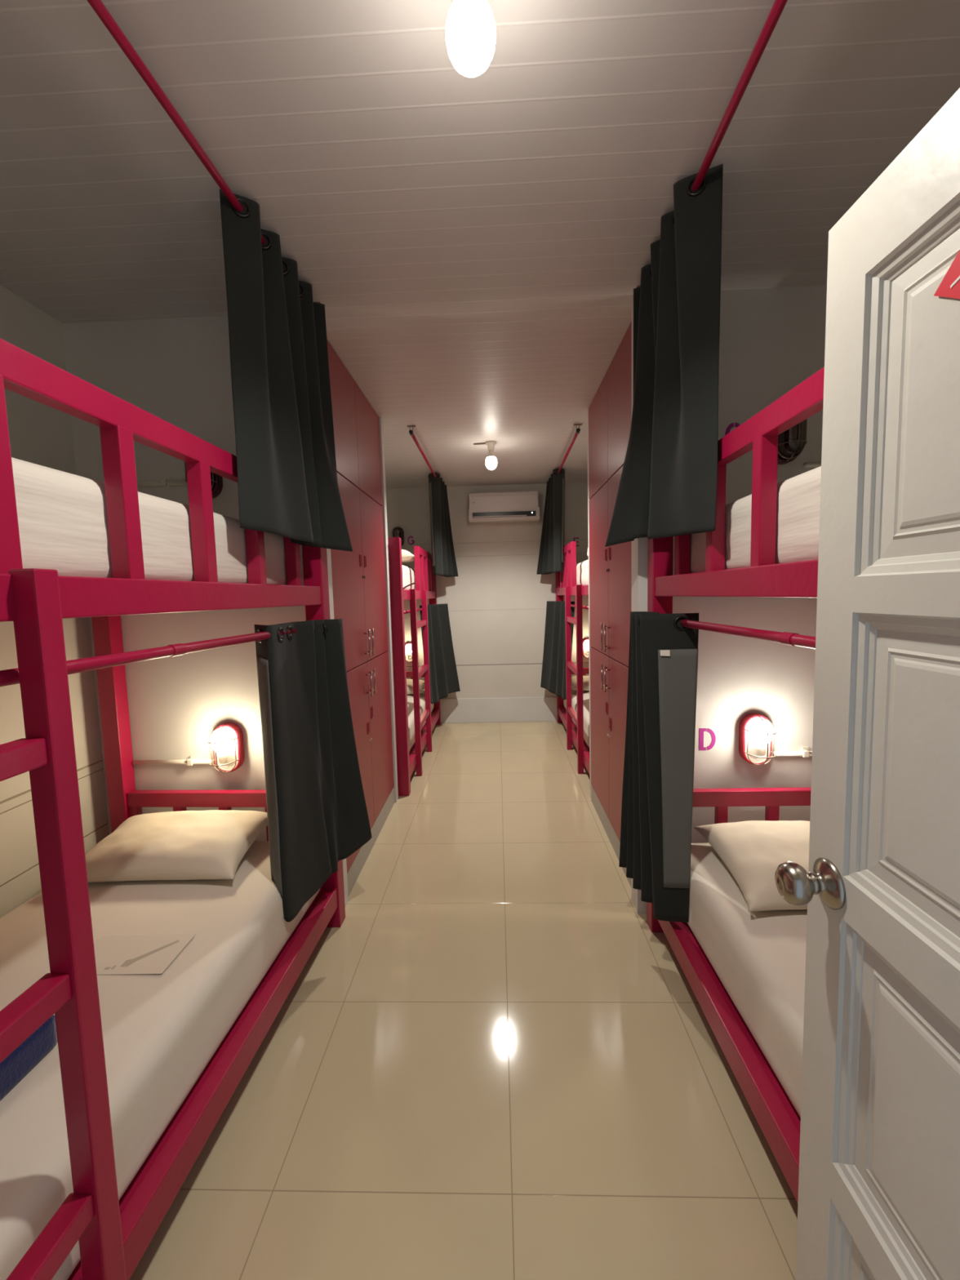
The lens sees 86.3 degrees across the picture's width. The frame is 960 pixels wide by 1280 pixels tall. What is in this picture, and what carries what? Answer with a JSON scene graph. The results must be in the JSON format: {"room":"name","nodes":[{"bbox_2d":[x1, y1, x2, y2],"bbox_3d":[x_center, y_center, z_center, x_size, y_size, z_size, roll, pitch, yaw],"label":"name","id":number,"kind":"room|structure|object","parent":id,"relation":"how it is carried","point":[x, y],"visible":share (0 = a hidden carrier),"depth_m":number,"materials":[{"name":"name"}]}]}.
{"room":"dormitory","nodes":[
{"label":"dormitory","id":0,"kind":"room"},
{"bbox_2d":[0,284,109,918],"bbox_3d":[-1.809,-0.085,2.971,0.100,2.700,6.130,-1,5,2],"label":"wall","id":1,"kind":"structure","parent":0,"point":[40,433],"depth_m":2.06,"materials":[{"name":"white paint"}]},
{"bbox_2d":[62,315,348,906],"bbox_3d":[-1.230,-0.047,2.367,1.098,2.700,0.090,-1,5,2],"label":"wall","id":2,"kind":"structure","parent":0,"point":[176,371],"depth_m":2.31,"materials":[{"name":"white paint"}]},
{"bbox_2d":[137,477,187,489],"bbox_3d":[-1.460,-0.691,2.259,0.355,0.050,0.028,-1,5,2],"label":"cable conduit","id":3,"kind":"object","parent":2,"relation":"attached to","point":[166,482],"visible":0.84,"depth_m":2.25,"materials":[{"name":"beige plastic"}]},
{"bbox_2d":[132,755,214,766],"bbox_3d":[-1.407,0.564,2.368,0.395,0.050,0.028,-1,5,2],"label":"cable conduit","id":4,"kind":"object","parent":2,"relation":"attached to","point":[192,761],"visible":0.96,"depth_m":2.36,"materials":[{"name":"beige plastic"}]},
{"bbox_2d":[184,461,222,498],"bbox_3d":[-1.202,-0.731,2.198,0.126,0.225,0.125,-1,5,2],"label":"wall lamp","id":5,"kind":"object","parent":2,"relation":"attached to","point":[216,480],"visible":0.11,"depth_m":2.23,"materials":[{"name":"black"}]},
{"bbox_2d":[208,722,244,773],"bbox_3d":[-1.155,0.496,2.305,0.126,0.225,0.125,-1,5,2],"label":"wall lamp","id":6,"kind":"object","parent":2,"relation":"attached to","point":[227,740],"visible":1,"depth_m":2.32,"materials":[{"name":"red"}]},
{"bbox_2d":[217,751,227,763],"bbox_3d":[-1.155,0.519,2.301,0.040,0.061,0.040,-1,5,2],"label":"light bulb","id":7,"kind":"object","parent":6,"relation":"attached to","point":[222,755],"depth_m":2.29,"materials":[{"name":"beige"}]},
{"bbox_2d":[378,416,398,802],"bbox_3d":[-1.186,-0.160,3.641,1.100,2.700,0.070,-1,5,2],"label":"wall","id":8,"kind":"structure","parent":0,"point":[380,420],"depth_m":3.60,"materials":[{"name":"white paint"}]},
{"bbox_2d":[128,720,797,1279],"bbox_3d":[0.078,1.267,3.027,3.805,0.100,6.130,-1,5,2],"label":"floor","id":9,"kind":"structure","parent":0,"point":[495,1065],"depth_m":1.53,"materials":[{"name":"beige tile"}]},
{"bbox_2d":[0,337,345,1279],"bbox_3d":[-1.224,0.434,1.254,1.079,1.935,2.170,-1,5,4],"label":"bunk bed","id":10,"kind":"object","parent":9,"relation":"on","point":[113,1235],"visible":0.68,"depth_m":0.98,"materials":[{"name":"red paint"}]},
{"bbox_2d":[0,628,297,686],"bbox_3d":[-0.787,0.036,1.191,0.032,0.036,2.036,-1,5,4],"label":"curtain rod","id":11,"kind":"object","parent":10,"relation":"attached to","point":[7,677],"visible":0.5,"depth_m":1.18,"materials":[{"name":"red paint"}]},
{"bbox_2d":[253,618,372,922],"bbox_3d":[-0.671,0.472,2.091,0.125,1.098,0.529,1,6,24],"label":"curtain","id":12,"kind":"object","parent":11,"relation":"hanging from","point":[317,815],"visible":0.94,"depth_m":2.04,"materials":[{"name":"grey fabric"}]},
{"bbox_2d":[11,457,286,585],"bbox_3d":[-1.280,-0.240,1.197,0.893,0.253,1.971,-1,5,4],"label":"mattress","id":13,"kind":"object","parent":10,"relation":"on","point":[62,516],"visible":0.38,"depth_m":1.13,"materials":[{"name":"beige fabric"}]},
{"bbox_2d":[0,840,319,1279],"bbox_3d":[-1.224,1.091,1.312,0.934,0.260,2.001,-1,5,4],"label":"mattress","id":14,"kind":"object","parent":10,"relation":"on","point":[178,962],"visible":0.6,"depth_m":1.40,"materials":[{"name":"white fabric"}]},
{"bbox_2d":[0,1014,57,1099],"bbox_3d":[-1.227,0.948,1.027,0.421,0.078,0.420,-1,5,4],"label":"blanket","id":15,"kind":"object","parent":14,"relation":"on","point":[19,1063],"visible":0.56,"depth_m":1.14,"materials":[{"name":"blue fabric"}]},
{"bbox_2d":[93,933,195,974],"bbox_3d":[-1.046,0.938,1.532,0.300,0.001,0.170,-1,5,1],"label":"print","id":16,"kind":"object","parent":14,"relation":"on","point":[114,953],"depth_m":1.54,"materials":[{"name":"beige"}]},
{"bbox_2d":[84,809,267,882],"bbox_3d":[-1.234,0.818,2.077,0.680,0.147,0.429,-1,5,0],"label":"pillow","id":17,"kind":"object","parent":14,"relation":"on","point":[211,844],"visible":0.95,"depth_m":1.96,"materials":[{"name":"beige fabric"}]},
{"bbox_2d":[327,340,395,895],"bbox_3d":[-1.162,-0.103,3.008,1.055,2.696,1.192,-1,5,2],"label":"locker","id":18,"kind":"object","parent":9,"relation":"on","point":[358,575],"visible":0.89,"depth_m":2.97,"materials":[{"name":"red wood"}]},
{"bbox_2d":[387,537,440,795],"bbox_3d":[-1.023,0.116,4.831,1.079,1.935,2.170,-1,5,2],"label":"bunk bed","id":19,"kind":"object","parent":9,"relation":"on","point":[425,582],"visible":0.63,"depth_m":4.11,"materials":[{"name":"red paint"}]},
{"bbox_2d":[388,564,415,590],"bbox_3d":[-1.075,-0.559,4.773,0.899,0.254,1.970,-1,5,2],"label":"mattress","id":20,"kind":"object","parent":19,"relation":"on","point":[408,572],"visible":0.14,"depth_m":4.60,"materials":[{"name":"beige fabric"}]},
{"bbox_2d":[401,549,414,563],"bbox_3d":[-0.911,-0.773,4.733,0.639,0.134,0.433,-2,5,-4],"label":"pillow","id":21,"kind":"object","parent":20,"relation":"on","point":[406,557],"visible":0.18,"depth_m":4.57,"materials":[{"name":"beige fabric"}]},
{"bbox_2d":[404,608,422,613],"bbox_3d":[-0.580,-0.282,4.781,0.029,0.029,2.022,-1,5,2],"label":"curtain rod","id":22,"kind":"object","parent":19,"relation":"attached to","point":[417,609],"visible":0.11,"depth_m":4.27,"materials":[{"name":"red paint"}]},
{"bbox_2d":[419,604,460,704],"bbox_3d":[-0.451,0.141,5.478,0.151,1.042,0.703,1,6,25],"label":"curtain","id":23,"kind":"object","parent":22,"relation":"hanging from","point":[443,676],"visible":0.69,"depth_m":5.53,"materials":[{"name":"grey fabric"}]},
{"bbox_2d":[394,689,433,765],"bbox_3d":[-1.024,0.773,4.889,0.933,0.258,2.000,-1,5,2],"label":"mattress","id":24,"kind":"object","parent":19,"relation":"on","point":[422,695],"visible":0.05,"depth_m":4.79,"materials":[{"name":"white fabric"}]},
{"bbox_2d":[393,679,424,694],"bbox_3d":[-0.891,0.507,5.599,0.618,0.135,0.410,-1,5,2],"label":"pillow","id":25,"kind":"object","parent":24,"relation":"on","point":[409,682],"visible":0.24,"depth_m":5.47,"materials":[{"name":"beige fabric"}]},
{"bbox_2d":[555,541,590,778],"bbox_3d":[1.340,0.062,4.747,1.079,1.935,2.170,-1,5,2],"label":"bunk bed","id":26,"kind":"object","parent":9,"relation":"on","point":[566,584],"visible":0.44,"depth_m":4.60,"materials":[{"name":"red paint"}]},
{"bbox_2d":[563,686,589,747],"bbox_3d":[1.374,0.718,4.804,0.934,0.258,2.000,-1,5,2],"label":"mattress","id":27,"kind":"object","parent":26,"relation":"on","point":[585,693],"visible":0.06,"depth_m":4.81,"materials":[{"name":"white fabric"}]},
{"bbox_2d":[571,675,589,690],"bbox_3d":[1.267,0.459,5.523,0.618,0.132,0.410,-1,5,2],"label":"pillow","id":28,"kind":"object","parent":27,"relation":"on","point":[585,678],"visible":0.25,"depth_m":5.39,"materials":[{"name":"beige fabric"}]},
{"bbox_2d":[570,604,588,609],"bbox_3d":[0.876,-0.315,4.729,0.029,0.029,2.022,-1,5,2],"label":"curtain rod","id":29,"kind":"object","parent":26,"relation":"attached to","point":[571,605],"visible":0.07,"depth_m":4.20,"materials":[{"name":"red paint"}]},
{"bbox_2d":[540,600,574,699],"bbox_3d":[0.820,0.089,5.418,0.130,0.994,0.682,-3,5,-15],"label":"curtain","id":30,"kind":"object","parent":29,"relation":"hanging from","point":[553,665],"visible":0.73,"depth_m":5.46,"materials":[{"name":"grey fabric"}]},
{"bbox_2d":[576,559,588,585],"bbox_3d":[1.361,-0.615,4.686,0.892,0.253,1.971,-1,5,2],"label":"mattress","id":31,"kind":"object","parent":26,"relation":"on","point":[582,568],"visible":0.04,"depth_m":4.57,"materials":[{"name":"beige fabric"}]},
{"bbox_2d":[588,321,631,886],"bbox_3d":[1.229,-0.158,2.923,1.055,2.696,1.192,-1,5,2],"label":"locker","id":32,"kind":"object","parent":9,"relation":"on","point":[610,411],"visible":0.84,"depth_m":2.92,"materials":[{"name":"red"}]},
{"bbox_2d":[646,366,824,1203],"bbox_3d":[1.193,0.384,1.114,1.079,1.935,2.170,-1,5,2],"label":"bunk bed","id":33,"kind":"object","parent":9,"relation":"on","point":[779,1121],"visible":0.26,"depth_m":1.43,"materials":[{"name":"red paint"}]},
{"bbox_2d":[687,843,807,1117],"bbox_3d":[1.227,1.040,1.171,0.935,0.258,2.001,-1,5,2],"label":"mattress","id":34,"kind":"object","parent":33,"relation":"on","point":[758,957],"visible":0.22,"depth_m":1.52,"materials":[{"name":"white fabric"}]},
{"bbox_2d":[692,820,809,911],"bbox_3d":[1.184,0.787,1.848,0.639,0.137,0.535,-1,5,5],"label":"pillow","id":35,"kind":"object","parent":34,"relation":"on","point":[753,851],"visible":0.52,"depth_m":1.83,"materials":[{"name":"beige fabric"}]},
{"bbox_2d":[680,619,815,648],"bbox_3d":[0.728,0.007,1.096,0.032,0.032,2.030,-1,5,2],"label":"curtain rod","id":36,"kind":"object","parent":33,"relation":"attached to","point":[793,639],"visible":0.4,"depth_m":1.33,"materials":[{"name":"red paint"}]},
{"bbox_2d":[618,611,698,922],"bbox_3d":[0.674,0.476,2.037,0.178,1.167,0.381,-4,5,-23],"label":"curtain","id":37,"kind":"object","parent":36,"relation":"hanging from","point":[655,846],"visible":1,"depth_m":1.92,"materials":[{"name":"grey fabric"}]},
{"bbox_2d":[689,466,821,573],"bbox_3d":[1.214,-0.293,1.054,0.892,0.253,1.971,-1,5,2],"label":"mattress","id":38,"kind":"object","parent":33,"relation":"on","point":[798,497],"visible":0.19,"depth_m":1.31,"materials":[{"name":"beige fabric"}]},
{"bbox_2d":[0,0,959,488],"bbox_3d":[0.006,-1.522,2.783,3.805,0.100,6.130,-1,5,2],"label":"ceiling","id":39,"kind":"structure","parent":0,"point":[474,251],"depth_m":1.45,"materials":[{"name":"white wood"}]},
{"bbox_2d":[86,0,320,303],"bbox_3d":[-0.746,-1.271,1.093,0.060,0.066,2.174,-1,5,3],"label":"curtain rod","id":40,"kind":"object","parent":39,"relation":"attached to","point":[98,6],"visible":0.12,"depth_m":1.18,"materials":[{"name":"red paint"}]},
{"bbox_2d":[219,189,352,551],"bbox_3d":[-0.697,-0.850,1.857,0.175,1.010,0.632,0,5,13],"label":"curtain","id":41,"kind":"object","parent":40,"relation":"hanging from","point":[287,481],"visible":0.99,"depth_m":1.74,"materials":[{"name":"grey fabric"}]},
{"bbox_2d":[406,425,435,477],"bbox_3d":[-0.454,-1.595,4.705,0.060,0.066,2.124,-1,5,2],"label":"curtain rod","id":42,"kind":"object","parent":39,"relation":"attached to","point":[411,432],"visible":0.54,"depth_m":4.04,"materials":[{"name":"red paint"}]},
{"bbox_2d":[428,472,457,577],"bbox_3d":[-0.377,-1.176,5.396,0.197,0.995,0.696,-1,5,6],"label":"curtain","id":43,"kind":"object","parent":42,"relation":"hanging from","point":[443,557],"visible":1,"depth_m":5.15,"materials":[{"name":"grey fabric"}]},
{"bbox_2d":[445,0,496,77],"bbox_3d":[-0.065,-1.204,0.975,0.188,0.214,0.096,-1,5,2],"label":"ceiling lamp","id":44,"kind":"object","parent":39,"relation":"attached to","point":[470,25],"visible":1,"depth_m":0.95,"materials":[{"name":"beige glass"}]},
{"bbox_2d":[473,440,497,470],"bbox_3d":[0.044,-1.484,4.136,0.188,0.214,0.096,-1,5,2],"label":"ceiling lamp","id":45,"kind":"object","parent":39,"relation":"attached to","point":[491,460],"visible":1,"depth_m":4.11,"materials":[{"name":"beige glass"}]},
{"bbox_2d":[557,423,582,473],"bbox_3d":[0.754,-1.627,4.713,0.060,0.066,2.024,-1,5,2],"label":"curtain rod","id":46,"kind":"object","parent":39,"relation":"attached to","point":[578,429],"visible":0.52,"depth_m":4.06,"materials":[{"name":"red paint"}]},
{"bbox_2d":[536,468,564,574],"bbox_3d":[0.730,-1.201,5.359,0.223,0.995,0.701,-2,5,-2],"label":"curtain","id":47,"kind":"object","parent":46,"relation":"hanging from","point":[551,555],"visible":0.99,"depth_m":5.12,"materials":[{"name":"grey fabric"}]},
{"bbox_2d":[636,0,787,287],"bbox_3d":[0.605,-1.301,1.040,0.060,0.066,2.165,-1,5,3],"label":"curtain rod","id":48,"kind":"object","parent":39,"relation":"attached to","point":[778,6],"visible":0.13,"depth_m":1.19,"materials":[{"name":"red paint"}]},
{"bbox_2d":[604,163,723,546],"bbox_3d":[0.653,-0.871,1.810,0.198,1.030,0.623,-2,5,-9],"label":"curtain","id":49,"kind":"object","parent":48,"relation":"hanging from","point":[668,486],"visible":0.98,"depth_m":1.67,"materials":[{"name":"grey fabric"}]},
{"bbox_2d":[386,482,589,698],"bbox_3d":[0.142,-0.393,5.907,3.605,2.700,0.100,-1,5,2],"label":"wall","id":50,"kind":"structure","parent":0,"point":[496,602],"depth_m":5.83,"materials":[{"name":"white paint"}]},
{"bbox_2d":[391,526,404,546],"bbox_3d":[-0.929,-1.166,5.761,0.126,0.225,0.125,-1,5,2],"label":"wall lamp","id":51,"kind":"object","parent":50,"relation":"attached to","point":[397,531],"visible":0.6,"depth_m":5.72,"materials":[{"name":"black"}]},
{"bbox_2d":[404,642,412,662],"bbox_3d":[-0.810,0.147,5.873,0.126,0.225,0.125,-1,5,2],"label":"wall lamp","id":52,"kind":"object","parent":50,"relation":"attached to","point":[408,646],"visible":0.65,"depth_m":5.86,"materials":[{"name":"red"}]},
{"bbox_2d":[407,536,414,544],"bbox_3d":[-0.786,-1.133,5.821,0.076,0.099,0.001,-1,5,2],"label":"painted letter","id":53,"kind":"object","parent":50,"relation":"attached to","point":[409,543],"visible":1,"depth_m":5.82,"materials":[{"name":"purple paint"}]},
{"bbox_2d":[440,697,557,723],"bbox_3d":[0.171,0.815,5.954,3.605,0.285,0.018,-1,5,2],"label":"baseboard","id":54,"kind":"structure","parent":50,"relation":"attached to","point":[515,708],"depth_m":5.94,"materials":[{"name":"white paint"}]},
{"bbox_2d":[468,490,539,523],"bbox_3d":[0.262,-1.467,5.646,0.776,0.318,0.222,-1,5,2],"label":"air conditioner","id":55,"kind":"object","parent":50,"relation":"attached to","point":[521,505],"visible":1,"depth_m":5.56,"materials":[{"name":"white plastic"}]},
{"bbox_2d":[582,638,588,657],"bbox_3d":[1.228,0.100,5.801,0.126,0.225,0.125,-1,5,2],"label":"wall lamp","id":56,"kind":"object","parent":50,"relation":"attached to","point":[585,642],"visible":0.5,"depth_m":5.83,"materials":[{"name":"red"}]},
{"bbox_2d":[586,410,591,797],"bbox_3d":[1.315,-0.217,3.553,1.103,2.700,0.070,-1,5,2],"label":"wall","id":57,"kind":"structure","parent":0,"point":[589,646],"depth_m":3.58,"materials":[{"name":"white paint"}]},
{"bbox_2d":[631,285,826,913],"bbox_3d":[1.257,-0.103,2.270,1.133,2.700,0.108,-1,5,2],"label":"wall","id":58,"kind":"structure","parent":0,"point":[771,340],"depth_m":2.22,"materials":[{"name":"white paint"}]},
{"bbox_2d":[698,728,715,750],"bbox_3d":[1.009,0.440,2.272,0.072,0.100,0.001,-1,5,2],"label":"painted letter","id":59,"kind":"object","parent":58,"relation":"attached to","point":[701,747],"visible":1,"depth_m":2.27,"materials":[{"name":"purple paint"}]},
{"bbox_2d":[724,422,740,435],"bbox_3d":[1.065,-0.863,2.155,0.067,0.100,0.001,-1,5,2],"label":"painted letter","id":60,"kind":"object","parent":58,"relation":"attached to","point":[736,424],"visible":0.57,"depth_m":2.15,"materials":[{"name":"purple paint"}]},
{"bbox_2d":[738,712,776,765],"bbox_3d":[1.207,0.438,2.203,0.126,0.225,0.125,-1,5,2],"label":"wall lamp","id":61,"kind":"object","parent":58,"relation":"attached to","point":[755,730],"visible":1,"depth_m":2.22,"materials":[{"name":"red"}]},
{"bbox_2d":[755,742,766,755],"bbox_3d":[1.207,0.461,2.199,0.040,0.061,0.040,-1,5,2],"label":"bulb","id":62,"kind":"object","parent":61,"relation":"attached to","point":[761,748],"depth_m":2.18,"materials":[{"name":"beige glass"}]},
{"bbox_2d":[777,418,807,464],"bbox_3d":[1.266,-0.845,2.087,0.126,0.225,0.125,-1,5,2],"label":"wall lamp","id":63,"kind":"object","parent":58,"relation":"attached to","point":[792,442],"visible":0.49,"depth_m":2.05,"materials":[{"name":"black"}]},
{"bbox_2d":[773,746,812,758],"bbox_3d":[1.562,0.495,2.245,0.540,0.050,0.028,-1,5,2],"label":"cable conduit","id":64,"kind":"object","parent":58,"relation":"attached to","point":[804,753],"visible":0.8,"depth_m":2.25,"materials":[{"name":"beige plastic"}]},
{"bbox_2d":[803,462,821,467],"bbox_3d":[1.580,-0.738,2.135,0.440,0.050,0.028,-1,5,2],"label":"cable conduit","id":65,"kind":"object","parent":58,"relation":"attached to","point":[807,464],"visible":0.07,"depth_m":2.13,"materials":[{"name":"beige plastic"}]},
{"bbox_3d":[-0.057,0.137,-0.086,3.605,2.700,0.120,-1,5,2],"label":"wall","id":66,"kind":"structure","parent":0,"visible":0},
{"bbox_2d":[774,88,959,1279],"bbox_3d":[0.527,0.422,0.432,0.150,1.988,0.827,-1,5,2],"label":"door","id":67,"kind":"structure","parent":66,"relation":"in","point":[879,1177],"depth_m":0.68,"materials":[{"name":"white wood"}]},
{"bbox_2d":[933,249,959,298],"bbox_3d":[0.520,-0.403,0.494,0.002,0.114,0.190,-1,5,2],"label":"sticker","id":68,"kind":"object","parent":67,"relation":"attached to","point":[949,286],"visible":1,"depth_m":0.57,"materials":[{"name":"red plastic"}]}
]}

